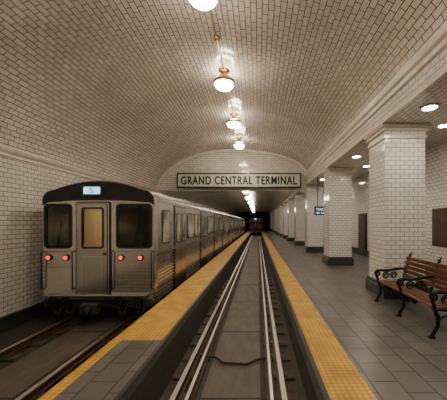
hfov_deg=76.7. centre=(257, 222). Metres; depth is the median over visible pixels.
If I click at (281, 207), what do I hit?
tiled column
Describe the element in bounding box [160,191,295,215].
ceiling
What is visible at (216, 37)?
conduit
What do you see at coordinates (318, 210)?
direction sign
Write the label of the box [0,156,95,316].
wall
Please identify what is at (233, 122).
ceiling lamp
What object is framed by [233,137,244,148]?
ceiling lamp
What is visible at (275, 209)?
tiled column
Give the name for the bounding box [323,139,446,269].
wall
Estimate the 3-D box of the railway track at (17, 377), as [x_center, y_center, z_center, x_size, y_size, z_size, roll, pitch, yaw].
[-3.870,2.390,33.000,1.950,0.180,78.000,0,0,0]
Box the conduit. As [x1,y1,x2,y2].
[210,9,241,149]
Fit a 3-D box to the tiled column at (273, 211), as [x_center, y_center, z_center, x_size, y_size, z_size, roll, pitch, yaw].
[3.310,-0.260,51.300,1.100,3.920,1.100,0,0,0]
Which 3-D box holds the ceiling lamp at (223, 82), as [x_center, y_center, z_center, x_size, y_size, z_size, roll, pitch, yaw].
[-0.930,-3.909,7.700,0.600,0.580,0.600,0,0,0]
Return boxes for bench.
[374,252,446,338]
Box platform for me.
[38,231,251,399]
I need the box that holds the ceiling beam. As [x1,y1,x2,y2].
[270,47,446,213]
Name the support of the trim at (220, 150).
attached to the wall at (227, 162)
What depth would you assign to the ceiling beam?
5.74 m
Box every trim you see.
[0,143,204,206]
[156,149,305,190]
[269,20,446,213]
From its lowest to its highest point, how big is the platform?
0.780 m
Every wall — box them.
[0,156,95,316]
[159,152,306,190]
[236,212,269,231]
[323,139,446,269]
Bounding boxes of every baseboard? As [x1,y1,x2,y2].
[0,302,59,333]
[323,239,446,281]
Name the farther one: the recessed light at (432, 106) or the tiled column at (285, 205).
the tiled column at (285, 205)
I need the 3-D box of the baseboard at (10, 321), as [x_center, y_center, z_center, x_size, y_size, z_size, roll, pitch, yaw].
[-5.765,2.300,33.000,0.070,0.360,78.000,0,0,0]
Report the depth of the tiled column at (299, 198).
21.15 m
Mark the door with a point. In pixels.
(362, 218)
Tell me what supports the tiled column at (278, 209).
on the floor at (395, 356)
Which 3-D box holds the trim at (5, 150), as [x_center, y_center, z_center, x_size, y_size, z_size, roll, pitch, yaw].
[-5.750,-1.660,33.000,0.100,0.280,78.000,0,0,0]
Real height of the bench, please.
1.090 m
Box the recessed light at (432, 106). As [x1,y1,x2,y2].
[419,103,439,110]
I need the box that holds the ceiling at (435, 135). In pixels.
[323,113,446,193]
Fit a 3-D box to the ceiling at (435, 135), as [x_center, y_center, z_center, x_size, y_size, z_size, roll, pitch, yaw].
[4.810,-2.525,33.000,1.980,0.150,78.000,0,0,0]
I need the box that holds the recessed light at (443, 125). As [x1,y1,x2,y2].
[436,123,446,127]
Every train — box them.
[41,180,244,314]
[249,218,262,233]
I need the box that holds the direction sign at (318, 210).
[314,177,323,214]
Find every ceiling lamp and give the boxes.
[189,0,218,10]
[213,67,234,91]
[226,113,241,128]
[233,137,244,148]
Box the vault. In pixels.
[0,0,446,189]
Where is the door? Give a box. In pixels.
[358,213,366,256]
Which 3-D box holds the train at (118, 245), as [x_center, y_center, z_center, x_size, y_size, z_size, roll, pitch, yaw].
[-3.870,0.598,29.695,2.860,3.395,46.810,0,0,0]
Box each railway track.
[0,232,245,399]
[160,233,300,399]
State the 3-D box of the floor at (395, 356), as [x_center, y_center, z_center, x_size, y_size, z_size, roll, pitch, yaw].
[3.072,2.090,33.000,4.856,0.780,78.000,0,0,0]
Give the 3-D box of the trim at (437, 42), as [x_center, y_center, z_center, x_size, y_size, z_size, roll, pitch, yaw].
[2.720,-2.550,33.000,0.120,0.700,78.000,0,0,0]
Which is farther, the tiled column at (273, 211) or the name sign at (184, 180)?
the tiled column at (273, 211)
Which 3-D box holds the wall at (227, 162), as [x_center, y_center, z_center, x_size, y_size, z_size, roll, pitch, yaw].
[-1.510,-3.030,16.250,8.580,2.340,0.500,0,0,0]
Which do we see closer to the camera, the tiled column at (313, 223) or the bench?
the bench
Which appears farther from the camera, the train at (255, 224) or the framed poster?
the train at (255, 224)
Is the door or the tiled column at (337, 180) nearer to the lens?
the tiled column at (337, 180)
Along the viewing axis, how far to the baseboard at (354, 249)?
13.96 m
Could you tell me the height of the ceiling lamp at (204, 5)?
0.580 m
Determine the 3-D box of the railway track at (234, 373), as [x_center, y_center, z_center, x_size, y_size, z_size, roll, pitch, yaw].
[-0.385,2.390,33.000,1.950,0.180,78.000,0,0,0]
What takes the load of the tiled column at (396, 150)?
on the floor at (395, 356)
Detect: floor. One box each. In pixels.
[0,233,306,399]
[261,230,446,399]
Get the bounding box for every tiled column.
[273,211,274,231]
[275,209,276,232]
[276,208,279,234]
[279,206,282,235]
[282,203,287,237]
[287,199,293,240]
[293,193,304,245]
[303,184,323,251]
[321,167,354,265]
[364,123,431,298]
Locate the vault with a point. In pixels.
(123, 90)
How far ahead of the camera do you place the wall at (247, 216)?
71.99 m
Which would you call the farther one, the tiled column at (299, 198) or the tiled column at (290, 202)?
the tiled column at (290, 202)
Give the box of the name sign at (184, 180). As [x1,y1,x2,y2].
[177,173,300,187]
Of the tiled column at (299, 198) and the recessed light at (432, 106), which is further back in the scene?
the tiled column at (299, 198)
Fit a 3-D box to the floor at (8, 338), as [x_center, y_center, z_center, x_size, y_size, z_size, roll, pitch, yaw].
[-0.300,2.565,33.000,11.600,0.170,78.000,0,0,0]
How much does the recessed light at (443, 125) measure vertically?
0.030 m
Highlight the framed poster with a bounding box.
[432,207,446,246]
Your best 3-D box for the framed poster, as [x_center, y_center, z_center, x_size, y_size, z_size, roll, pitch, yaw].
[5.465,0.125,7.925,0.069,1.150,1.650,0,0,0]

